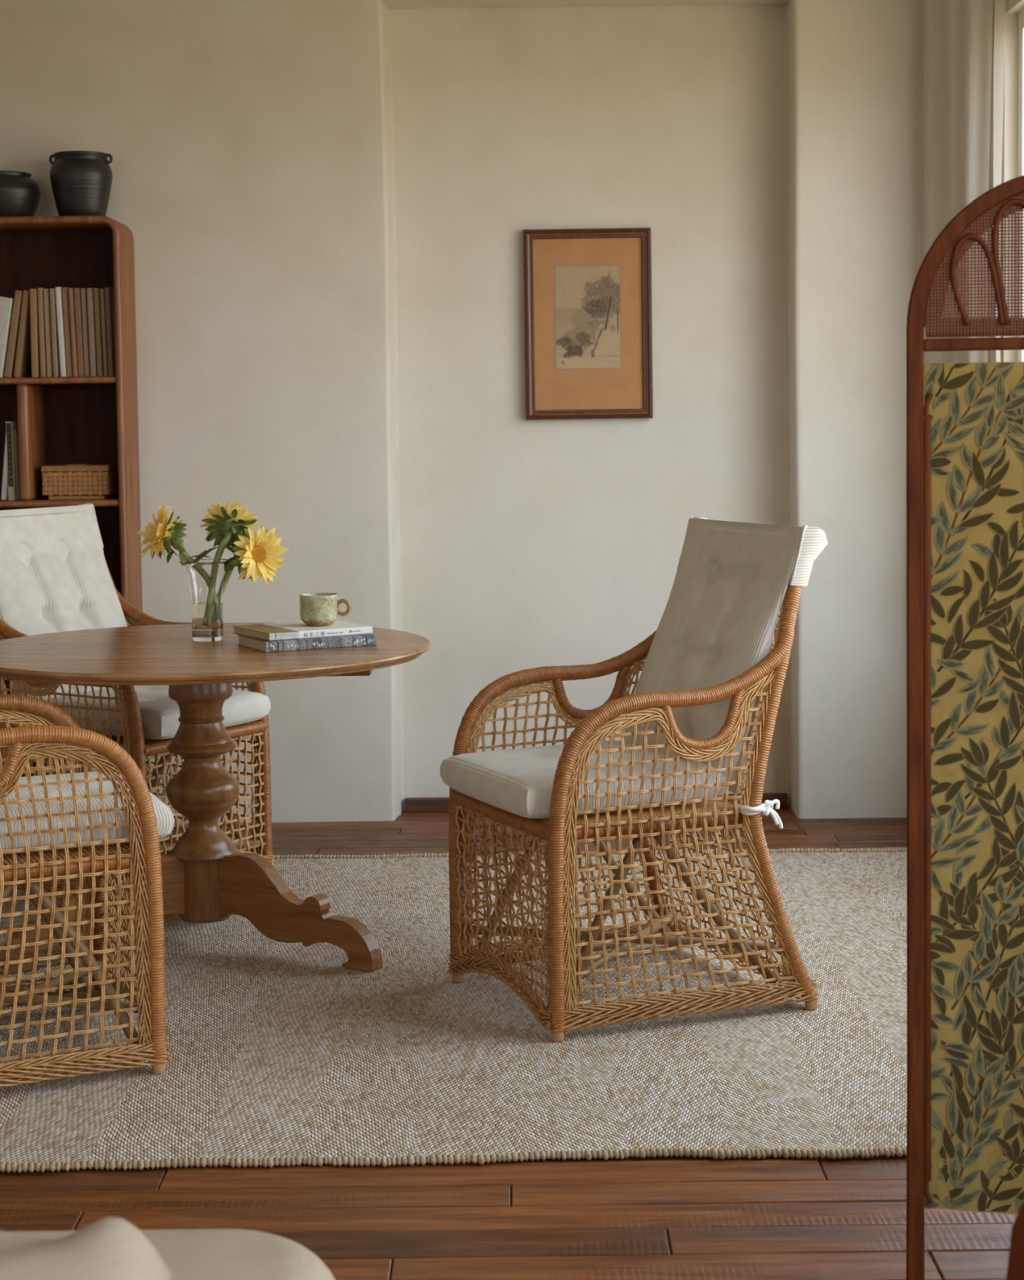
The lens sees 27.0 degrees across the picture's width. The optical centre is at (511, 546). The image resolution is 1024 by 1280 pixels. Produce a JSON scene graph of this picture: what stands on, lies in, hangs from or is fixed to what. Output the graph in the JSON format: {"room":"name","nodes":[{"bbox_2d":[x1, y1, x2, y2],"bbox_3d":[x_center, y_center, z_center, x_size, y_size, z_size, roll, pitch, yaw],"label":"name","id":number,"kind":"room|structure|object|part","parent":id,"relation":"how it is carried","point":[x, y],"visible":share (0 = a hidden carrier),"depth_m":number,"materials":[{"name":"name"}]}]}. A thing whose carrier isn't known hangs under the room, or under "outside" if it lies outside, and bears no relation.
{"room":"living room","nodes":[
{"label":"living room","id":0,"kind":"room"},
{"bbox_2d":[0,0,924,823],"bbox_3d":[-1.369,-0.549,6.846,6.075,3.010,0.244,-1,4,0],"label":"wall","id":1,"kind":"structure","parent":0,"point":[326,206],"depth_m":6.84,"materials":[{"name":"paint"}]},
{"bbox_2d":[382,0,788,8],"bbox_3d":[0.236,-1.905,6.797,1.300,0.338,0.150,-1,4,0],"label":"trim","id":2,"kind":"structure","parent":1,"relation":"attached to","point":[390,4],"depth_m":6.82,"materials":[{"name":"paint"}]},
{"bbox_2d":[522,227,653,420],"bbox_3d":[0.247,-0.723,6.934,0.418,0.617,0.036,-1,4,0],"label":"framed picture","id":3,"kind":"object","parent":1,"relation":"attached to","point":[588,326],"visible":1,"depth_m":6.93,"materials":[{"name":"brown wood"}]},
{"bbox_2d":[554,265,621,369],"bbox_3d":[0.247,-0.745,6.934,0.214,0.336,0.001,-1,4,0],"label":"print","id":4,"kind":"object","parent":3,"relation":"attached to","point":[587,298],"depth_m":6.93},
{"bbox_2d":[404,792,787,812],"bbox_3d":[0.278,0.844,7.034,1.262,0.045,0.022,-1,4,0],"label":"baseboard","id":5,"kind":"structure","parent":1,"relation":"attached to","point":[411,804],"depth_m":7.02,"materials":[{"name":"brown wood"}]},
{"bbox_2d":[0,805,1017,1279],"bbox_3d":[-1.357,1.275,1.984,6.055,0.131,10.600,-1,4,0],"label":"floor","id":6,"kind":"structure","parent":0,"point":[657,1218],"depth_m":3.53,"materials":[{"name":"brown wood"}]},
{"bbox_2d":[0,215,146,777],"bbox_3d":[-1.904,-0.050,6.697,1.433,1.925,0.255,-1,4,0],"label":"bookcase","id":7,"kind":"object","parent":6,"relation":"on","point":[60,420],"visible":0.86,"depth_m":6.76,"materials":[{"name":"brown wood"}]},
{"bbox_2d":[0,431,8,499],"bbox_3d":[-1.566,-0.261,6.671,0.039,0.226,0.150,-1,4,0],"label":"book","id":8,"kind":"object","parent":7,"relation":"on","point":[4,494],"visible":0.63,"depth_m":6.60,"materials":[{"name":"white paper"}]},
{"bbox_2d":[0,296,13,377],"bbox_3d":[-1.575,-0.649,6.640,0.079,0.249,0.155,-1,4,0],"label":"book","id":9,"kind":"object","parent":7,"relation":"on","point":[6,304],"visible":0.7,"depth_m":6.56,"materials":[{"name":"white paper"}]},
{"bbox_2d":[5,421,17,500],"bbox_3d":[-1.552,-0.269,6.675,0.023,0.243,0.161,-1,4,0],"label":"book","id":10,"kind":"object","parent":7,"relation":"on","point":[10,426],"visible":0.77,"depth_m":6.60,"materials":[{"name":"grey paper"}]},
{"bbox_2d":[4,290,22,377],"bbox_3d":[-1.538,-0.660,6.644,0.063,0.268,0.155,-1,4,0],"label":"book","id":11,"kind":"object","parent":7,"relation":"on","point":[15,323],"visible":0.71,"depth_m":6.57,"materials":[{"name":"brown paper"}]},
{"bbox_2d":[13,429,20,500],"bbox_3d":[-1.535,-0.257,6.681,0.010,0.218,0.150,-2,4,0],"label":"book","id":12,"kind":"object","parent":7,"relation":"on","point":[15,431],"visible":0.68,"depth_m":6.61,"materials":[{"name":"grey paper"}]},
{"bbox_2d":[0,170,40,217],"bbox_3d":[-1.581,-1.086,6.633,0.226,0.144,0.226,-1,4,0],"label":"clay pot","id":13,"kind":"object","parent":7,"relation":"on","point":[20,195],"visible":0.82,"depth_m":6.56,"materials":[{"name":"black ceramic"}]},
{"bbox_2d":[13,290,31,377],"bbox_3d":[-1.512,-0.660,6.648,0.057,0.268,0.155,-1,4,0],"label":"book","id":14,"kind":"object","parent":7,"relation":"on","point":[22,369],"visible":0.78,"depth_m":6.58,"materials":[{"name":"brown paper"}]},
{"bbox_2d":[29,288,40,377],"bbox_3d":[-1.472,-0.662,6.640,0.021,0.270,0.155,0,4,0],"label":"book","id":15,"kind":"object","parent":7,"relation":"on","point":[35,356],"visible":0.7,"depth_m":6.57,"materials":[{"name":"brown paper"}]},
{"bbox_2d":[36,288,46,377],"bbox_3d":[-1.450,-0.664,6.644,0.016,0.273,0.155,-1,4,0],"label":"book","id":16,"kind":"object","parent":7,"relation":"on","point":[40,291],"visible":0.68,"depth_m":6.57,"materials":[{"name":"brown paper"}]},
{"bbox_2d":[43,288,53,377],"bbox_3d":[-1.430,-0.663,6.648,0.018,0.270,0.155,-2,4,0],"label":"book","id":17,"kind":"object","parent":7,"relation":"on","point":[46,291],"visible":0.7,"depth_m":6.57,"materials":[{"name":"brown paper"}]},
{"bbox_2d":[48,288,60,377],"bbox_3d":[-1.411,-0.662,6.640,0.015,0.270,0.155,-2,4,0],"label":"book","id":18,"kind":"object","parent":7,"relation":"on","point":[55,344],"visible":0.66,"depth_m":6.57,"materials":[{"name":"brown paper"}]},
{"bbox_3d":[-1.910,-0.511,6.665,1.389,0.020,0.239,-1,4,0],"label":"shelf","id":19,"kind":"part","parent":7,"relation":"part of","materials":[{"name":"brown wood"}]},
{"bbox_3d":[-1.905,-0.133,6.689,1.389,0.020,0.239,-1,4,0],"label":"shelf","id":20,"kind":"part","parent":7,"relation":"part of","materials":[{"name":"brown wood"}]},
{"bbox_2d":[54,287,66,377],"bbox_3d":[-1.391,-0.665,6.644,0.028,0.275,0.155,-1,4,0],"label":"book","id":21,"kind":"object","parent":7,"relation":"on","point":[58,291],"visible":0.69,"depth_m":6.57,"materials":[{"name":"white paper"}]},
{"bbox_2d":[61,287,73,377],"bbox_3d":[-1.371,-0.665,6.647,0.030,0.274,0.155,-1,4,0],"label":"book","id":22,"kind":"object","parent":7,"relation":"on","point":[64,290],"visible":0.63,"depth_m":6.57,"materials":[{"name":"brown paper"}]},
{"bbox_2d":[67,288,78,377],"bbox_3d":[-1.352,-0.663,6.640,0.023,0.271,0.155,-1,4,0],"label":"book","id":23,"kind":"object","parent":7,"relation":"on","point":[71,302],"visible":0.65,"depth_m":6.57,"materials":[{"name":"brown paper"}]},
{"bbox_2d":[40,463,116,499],"bbox_3d":[-1.355,-0.204,6.684,0.210,0.108,0.145,-1,4,0],"label":"woven box","id":24,"kind":"object","parent":7,"relation":"on","point":[73,481],"visible":1,"depth_m":6.62,"materials":[{"name":"brown wicker"}]},
{"bbox_3d":[-1.355,-0.247,6.682,0.210,0.022,0.145,-1,4,0],"label":"lid","id":25,"kind":"part","parent":24,"relation":"part of","materials":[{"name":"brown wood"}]},
{"bbox_2d":[73,288,85,377],"bbox_3d":[-1.335,-0.664,6.644,0.019,0.271,0.155,-2,4,0],"label":"book","id":26,"kind":"object","parent":7,"relation":"on","point":[77,291],"visible":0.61,"depth_m":6.57,"materials":[{"name":"brown paper"}]},
{"bbox_2d":[48,151,112,216],"bbox_3d":[-1.338,-1.118,6.631,0.199,0.202,0.193,-1,4,0],"label":"clay pot","id":27,"kind":"object","parent":7,"relation":"on","point":[81,181],"visible":0.84,"depth_m":6.56,"materials":[{"name":"black ceramic"}]},
{"bbox_2d":[80,288,93,377],"bbox_3d":[-1.315,-0.664,6.648,0.018,0.270,0.155,-2,4,0],"label":"book","id":28,"kind":"object","parent":7,"relation":"on","point":[83,291],"visible":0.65,"depth_m":6.57,"materials":[{"name":"brown paper"}]},
{"bbox_2d":[86,288,97,377],"bbox_3d":[-1.295,-0.664,6.640,0.018,0.270,0.155,-2,4,0],"label":"book","id":29,"kind":"object","parent":7,"relation":"on","point":[91,317],"visible":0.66,"depth_m":6.57,"materials":[{"name":"brown paper"}]},
{"bbox_2d":[93,288,103,376],"bbox_3d":[-1.276,-0.664,6.644,0.016,0.270,0.155,-2,4,0],"label":"book","id":30,"kind":"object","parent":7,"relation":"on","point":[95,291],"visible":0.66,"depth_m":6.57,"materials":[{"name":"brown paper"}]},
{"bbox_2d":[99,288,108,376],"bbox_3d":[-1.258,-0.664,6.647,0.014,0.268,0.155,-2,4,0],"label":"book","id":31,"kind":"object","parent":7,"relation":"on","point":[102,302],"visible":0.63,"depth_m":6.57,"materials":[{"name":"brown paper"}]},
{"bbox_2d":[104,287,115,376],"bbox_3d":[-1.240,-0.665,6.640,0.017,0.272,0.155,-2,4,0],"label":"book","id":32,"kind":"object","parent":7,"relation":"on","point":[110,352],"visible":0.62,"depth_m":6.57,"materials":[{"name":"brown paper"}]},
{"bbox_2d":[111,287,115,376],"bbox_3d":[-1.226,-0.666,6.644,0.006,0.274,0.155,-2,4,0],"label":"book","id":33,"kind":"object","parent":7,"relation":"on","point":[112,288],"visible":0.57,"depth_m":6.57,"materials":[{"name":"brown paper"}]},
{"bbox_2d":[5,1228,334,1279],"bbox_3d":[-1.276,0.988,1.657,2.224,0.482,1.264,-1,4,0],"label":"sofa","id":34,"kind":"object","parent":6,"relation":"on","point":[201,1254],"visible":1,"depth_m":2.15,"materials":[{"name":"fabric"}]},
{"bbox_2d":[0,1216,172,1279],"bbox_3d":[-0.597,0.667,1.718,0.520,0.122,0.520,0,4,12],"label":"pillow","id":35,"kind":"object","parent":34,"relation":"on","point":[108,1248],"visible":1,"depth_m":1.85,"materials":[{"name":"beige fabric"}]},
{"bbox_2d":[0,847,906,1173],"bbox_3d":[-0.492,0.995,5.009,3.702,0.016,2.608,-1,4,0],"label":"jute rug","id":36,"kind":"object","parent":6,"relation":"on","point":[282,1054],"visible":0.63,"depth_m":4.35,"materials":[{"name":"beige carpet"}]},
{"bbox_2d":[0,693,173,1087],"bbox_3d":[-1.098,0.521,4.330,0.733,1.052,0.642,-2,4,-23],"label":"wicker armchair","id":37,"kind":"object","parent":36,"relation":"on","point":[91,821],"visible":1,"depth_m":4.19,"materials":[{"name":"wicker"}]},
{"bbox_3d":[-1.196,0.622,4.602,0.570,0.707,0.054,-2,4,-23],"label":"panel","id":38,"kind":"part","parent":37,"relation":"part of","materials":[{"name":"brown wicker"}]},
{"bbox_3d":[-1.172,0.605,4.581,0.604,0.810,0.045,-2,4,-23],"label":"arm frame","id":39,"kind":"part","parent":37,"relation":"part of","materials":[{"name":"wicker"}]},
{"bbox_3d":[-0.928,0.630,4.144,0.470,0.037,0.034,-2,4,-23],"label":"seat rail","id":40,"kind":"part","parent":37,"relation":"part of","materials":[{"name":"wicker"}]},
{"bbox_3d":[-0.973,0.652,4.084,0.570,0.706,0.054,-2,4,-23],"label":"panel","id":41,"kind":"part","parent":37,"relation":"part of","materials":[{"name":"brown wicker"}]},
{"bbox_2d":[0,771,173,854],"bbox_3d":[-0.987,0.544,4.380,0.492,0.092,0.461,-2,4,-23],"label":"seat cushion","id":42,"kind":"object","parent":37,"relation":"on","point":[164,815],"depth_m":4.23,"materials":[{"name":"white fabric"}]},
{"bbox_3d":[-0.793,0.965,4.488,0.019,0.098,0.525,-2,4,-23],"label":"panel","id":43,"kind":"part","parent":37,"relation":"part of","materials":[{"name":"brown wicker"}]},
{"bbox_2d":[0,502,274,899],"bbox_3d":[-1.099,0.418,5.935,0.733,1.052,0.642,2,4,32],"label":"wicker armchair","id":44,"kind":"object","parent":36,"relation":"on","point":[55,576],"visible":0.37,"depth_m":5.94,"materials":[{"name":"wicker"}]},
{"bbox_3d":[-1.440,0.444,5.837,0.192,0.990,0.110,2,4,32],"label":"post","id":45,"kind":"part","parent":44,"relation":"part of","materials":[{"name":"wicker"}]},
{"bbox_2d":[0,504,127,721],"bbox_3d":[-1.262,0.178,6.020,0.243,0.568,0.494,2,4,32],"label":"cushion","id":46,"kind":"object","parent":44,"relation":"on","point":[55,576],"depth_m":6.02,"materials":[{"name":"white fabric"}]},
{"bbox_3d":[-1.236,0.552,5.697,0.570,0.706,0.054,2,4,32],"label":"panel","id":47,"kind":"part","parent":44,"relation":"part of","materials":[{"name":"brown wicker"}]},
{"bbox_3d":[-1.210,0.533,5.713,0.605,0.810,0.046,2,4,32],"label":"arm frame","id":48,"kind":"part","parent":44,"relation":"part of","materials":[{"name":"wicker"}]},
{"bbox_3d":[-1.160,0.533,5.694,0.470,0.037,0.034,2,4,32],"label":"seat rail","id":49,"kind":"part","parent":44,"relation":"part of","materials":[{"name":"wicker"}]},
{"bbox_3d":[-1.159,0.411,6.286,0.193,0.990,0.110,2,4,32],"label":"post","id":50,"kind":"part","parent":44,"relation":"part of","materials":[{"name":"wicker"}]},
{"bbox_2d":[29,684,271,739],"bbox_3d":[-0.996,0.449,5.873,0.492,0.092,0.461,2,4,32],"label":"seat cushion","id":51,"kind":"object","parent":44,"relation":"on","point":[159,713],"depth_m":5.79,"materials":[{"name":"white fabric"}]},
{"bbox_3d":[-0.937,0.518,6.175,0.570,0.707,0.054,2,4,32],"label":"panel","id":52,"kind":"part","parent":44,"relation":"part of","materials":[{"name":"brown wicker"}]},
{"bbox_3d":[-0.940,0.502,6.142,0.604,0.810,0.045,2,4,32],"label":"arm frame","id":53,"kind":"part","parent":44,"relation":"part of","materials":[{"name":"wicker"}]},
{"bbox_3d":[-0.829,0.518,5.774,0.043,0.036,0.506,2,4,32],"label":"rail","id":54,"kind":"part","parent":44,"relation":"part of","materials":[{"name":"wicker"}]},
{"bbox_3d":[-0.817,0.882,5.792,0.019,0.098,0.525,2,4,32],"label":"panel","id":55,"kind":"part","parent":44,"relation":"part of","materials":[{"name":"brown wicker"}]},
{"bbox_2d":[0,622,431,974],"bbox_3d":[-0.760,0.613,5.249,1.132,0.742,1.132,-1,4,0],"label":"pedestal table","id":56,"kind":"object","parent":36,"relation":"on","point":[206,879],"visible":0.93,"depth_m":5.16,"materials":[{"name":"brown wood"}]},
{"bbox_3d":[-0.995,0.876,5.134,0.484,0.237,0.045,-3,4,-29],"label":"leg","id":57,"kind":"part","parent":56,"relation":"part of","materials":[{"name":"brown wood"}]},
{"bbox_2d":[179,559,229,641],"bbox_3d":[-0.764,0.136,5.344,0.133,0.200,0.133,-1,4,0],"label":"glass vase","id":58,"kind":"object","parent":56,"relation":"on","point":[206,578],"visible":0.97,"depth_m":5.31,"materials":[{"name":"clear glass"}]},
{"bbox_2d":[136,502,206,565],"bbox_3d":[-0.835,0.041,5.310,0.210,0.298,0.144,-1,4,0],"label":"sunflower","id":59,"kind":"object","parent":58,"relation":"in","point":[163,534],"visible":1,"depth_m":5.30,"materials":[{"name":"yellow plant"}]},
{"bbox_3d":[-0.791,0.079,5.331,0.125,0.219,0.033,-1,4,-8],"label":"stem","id":60,"kind":"part","parent":59,"relation":"part of","materials":[{"name":"green plant"}]},
{"bbox_2d":[188,500,259,562],"bbox_3d":[-0.713,0.039,5.345,0.154,0.310,0.148,0,4,11],"label":"sunflower","id":61,"kind":"object","parent":58,"relation":"in","point":[224,524],"visible":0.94,"depth_m":5.33,"materials":[{"name":"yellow plant"}]},
{"bbox_3d":[-0.738,0.078,5.329,0.077,0.236,0.041,0,4,6],"label":"stem","id":62,"kind":"part","parent":61,"relation":"part of","materials":[{"name":"green plant"}]},
{"bbox_2d":[222,525,288,594],"bbox_3d":[-0.665,0.078,5.301,0.224,0.261,0.133,-1,4,0],"label":"sunflower","id":63,"kind":"object","parent":58,"relation":"in","point":[255,555],"visible":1,"depth_m":5.29,"materials":[{"name":"yellow plant"}]},
{"bbox_3d":[-0.707,0.105,5.346,0.143,0.203,0.024,0,4,18],"label":"stem","id":64,"kind":"part","parent":63,"relation":"part of","materials":[{"name":"green plant"}]},
{"bbox_3d":[-0.524,0.871,5.126,0.484,0.237,0.045,1,4,31],"label":"leg","id":65,"kind":"part","parent":56,"relation":"part of","materials":[{"name":"brown wood"}]},
{"bbox_2d":[236,634,377,653],"bbox_3d":[-0.500,0.228,5.203,0.285,0.026,0.206,-3,4,-26],"label":"book","id":66,"kind":"object","parent":56,"relation":"on","point":[362,640],"visible":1,"depth_m":5.12,"materials":[{"name":"white paper"}]},
{"bbox_2d":[232,619,372,640],"bbox_3d":[-0.514,0.204,5.227,0.273,0.019,0.226,-3,4,-30],"label":"book","id":67,"kind":"object","parent":66,"relation":"on","point":[297,629],"visible":1,"depth_m":5.16,"materials":[{"name":"grey paper"}]},
{"bbox_2d":[298,592,351,626],"bbox_3d":[-0.467,0.155,5.243,0.112,0.076,0.095,-3,4,-35],"label":"cup","id":68,"kind":"object","parent":67,"relation":"on","point":[316,609],"visible":1,"depth_m":5.20,"materials":[{"name":"ceramic"}]},
{"bbox_3d":[-0.415,0.150,5.238,0.039,0.042,0.010,-1,4,0],"label":"handle","id":69,"kind":"part","parent":68,"relation":"part of","materials":[{"name":"orange ceramic"}]},
{"bbox_2d":[326,630,359,634],"bbox_3d":[-0.407,0.207,5.159,0.090,0.005,0.001,-3,4,-30],"label":"print","id":70,"kind":"object","parent":67,"relation":"on","point":[350,631],"depth_m":5.16},
{"bbox_2d":[440,515,827,1041],"bbox_3d":[0.260,0.476,4.765,0.733,1.052,0.642,-2,4,-25],"label":"wicker armchair","id":71,"kind":"object","parent":36,"relation":"on","point":[691,715],"visible":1,"depth_m":4.60,"materials":[{"name":"wicker"}]},
{"bbox_3d":[-0.026,0.581,4.637,0.043,0.036,0.506,-2,4,-25],"label":"rail","id":72,"kind":"part","parent":71,"relation":"part of","materials":[{"name":"wicker"}]},
{"bbox_3d":[-0.029,0.945,4.657,0.019,0.098,0.525,-2,4,-25],"label":"panel","id":73,"kind":"part","parent":71,"relation":"part of","materials":[{"name":"brown wicker"}]},
{"bbox_3d":[0.130,0.562,4.990,0.605,0.810,0.046,-2,4,-25],"label":"arm frame","id":74,"kind":"part","parent":71,"relation":"part of","materials":[{"name":"wicker"}]},
{"bbox_3d":[0.130,0.579,5.022,0.570,0.706,0.054,-2,4,-25],"label":"panel","id":75,"kind":"part","parent":71,"relation":"part of","materials":[{"name":"brown wicker"}]},
{"bbox_2d":[440,740,726,817],"bbox_3d":[0.151,0.508,4.716,0.492,0.092,0.461,-2,4,-25],"label":"seat cushion","id":76,"kind":"object","parent":71,"relation":"on","point":[513,783],"depth_m":4.59,"materials":[{"name":"white fabric"}]},
{"bbox_3d":[0.293,0.591,4.517,0.470,0.038,0.034,-2,4,-25],"label":"seat rail","id":77,"kind":"part","parent":71,"relation":"part of","materials":[{"name":"wicker"}]},
{"bbox_3d":[0.363,0.468,5.106,0.192,0.990,0.110,-2,4,-25],"label":"post","id":78,"kind":"part","parent":71,"relation":"part of","materials":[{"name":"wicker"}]},
{"bbox_3d":[0.345,0.589,4.530,0.604,0.810,0.045,-2,4,-25],"label":"arm frame","id":79,"kind":"part","parent":71,"relation":"part of","materials":[{"name":"wicker"}]},
{"bbox_3d":[0.369,0.608,4.511,0.570,0.707,0.054,-2,4,-25],"label":"panel","id":80,"kind":"part","parent":71,"relation":"part of","materials":[{"name":"brown wicker"}]},
{"bbox_2d":[623,518,803,791],"bbox_3d":[0.428,0.233,4.829,0.243,0.568,0.494,-2,4,-25],"label":"cushion","id":81,"kind":"object","parent":71,"relation":"on","point":[718,620],"depth_m":4.77,"materials":[{"name":"beige fabric"}]},
{"bbox_3d":[0.479,0.275,4.856,0.209,0.613,0.500,-2,4,-25],"label":"rail","id":82,"kind":"part","parent":71,"relation":"part of","materials":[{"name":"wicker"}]},
{"bbox_3d":[0.528,0.946,4.917,0.030,0.050,0.601,-2,4,-25],"label":"panel","id":83,"kind":"part","parent":71,"relation":"part of","materials":[{"name":"brown wicker"}]},
{"bbox_2d":[676,515,827,586],"bbox_3d":[0.541,0.006,4.869,0.100,0.134,0.514,-2,4,-25],"label":"hood","id":84,"kind":"object","parent":71,"relation":"attached to","point":[713,552],"depth_m":4.80,"materials":[{"name":"white fabric"}]},
{"bbox_3d":[0.587,0.496,4.626,0.193,0.990,0.110,-2,4,-25],"label":"post","id":85,"kind":"part","parent":71,"relation":"part of","materials":[{"name":"wicker"}]},
{"bbox_2d":[906,175,1023,1279],"bbox_3d":[1.006,0.279,3.148,0.843,1.650,0.208,-2,4,-15],"label":"folding screen","id":86,"kind":"object","parent":6,"relation":"on","point":[965,457],"visible":0.99,"depth_m":3.11,"materials":[{"name":"green fabric"}]},
{"bbox_3d":[0.794,-0.292,3.055,0.405,0.018,0.022,0,4,9],"label":"cross rail","id":87,"kind":"part","parent":86,"relation":"part of","materials":[{"name":"brown wood"}]},
{"bbox_3d":[0.803,0.360,3.098,0.400,1.255,0.005,0,4,9],"label":"fabric panel","id":88,"kind":"part","parent":86,"relation":"part of","materials":[{"name":"fabric"}]},
{"bbox_2d":[924,362,1023,1212],"bbox_3d":[0.802,0.359,3.096,0.399,1.250,0.004,0,4,9],"label":"fabric panel","id":89,"kind":"object","parent":86,"relation":"attached to","point":[974,411],"depth_m":3.11,"materials":[{"name":"fabric"}]},
{"bbox_2d":[1005,1201,1023,1279],"bbox_3d":[0.663,0.891,2.082,0.356,0.575,0.356,-1,4,0],"label":"upholstered stool","id":90,"kind":"object","parent":6,"relation":"on","point":[1015,1270],"visible":1,"depth_m":2.08,"materials":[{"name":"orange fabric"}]},
{"bbox_2d":[1000,0,1023,362],"bbox_3d":[1.489,-0.290,1.766,0.075,2.950,9.960,-1,4,0],"label":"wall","id":91,"kind":"structure","parent":0,"point":[1012,7],"depth_m":6.23,"materials":[{"name":"paint"}]},
{"bbox_2d":[1017,9,1023,361],"bbox_3d":[1.504,-0.508,4.779,0.030,1.900,3.000,-1,4,0],"label":"window","id":92,"kind":"structure","parent":91,"relation":"in","point":[1020,15],"depth_m":6.20,"materials":[{"name":"glass"}]},
{"bbox_3d":[1.377,-1.837,4.904,0.022,0.021,3.420,-1,4,0],"label":"curtain rod","id":93,"kind":"object","parent":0,"visible":0},
{"bbox_2d":[923,0,1004,417],"bbox_3d":[1.342,-0.515,6.461,0.215,2.796,0.517,-1,4,0],"label":"linen curtain","id":94,"kind":"object","parent":93,"relation":"hanging from","point":[964,40],"visible":0.27,"depth_m":6.37,"materials":[{"name":"beige fabric"}]},
{"bbox_3d":[1.429,-0.506,6.299,0.040,2.796,0.192,-1,4,0],"label":"curtain panel","id":95,"kind":"part","parent":94,"relation":"part of","materials":[{"name":"fabric"}]}
]}

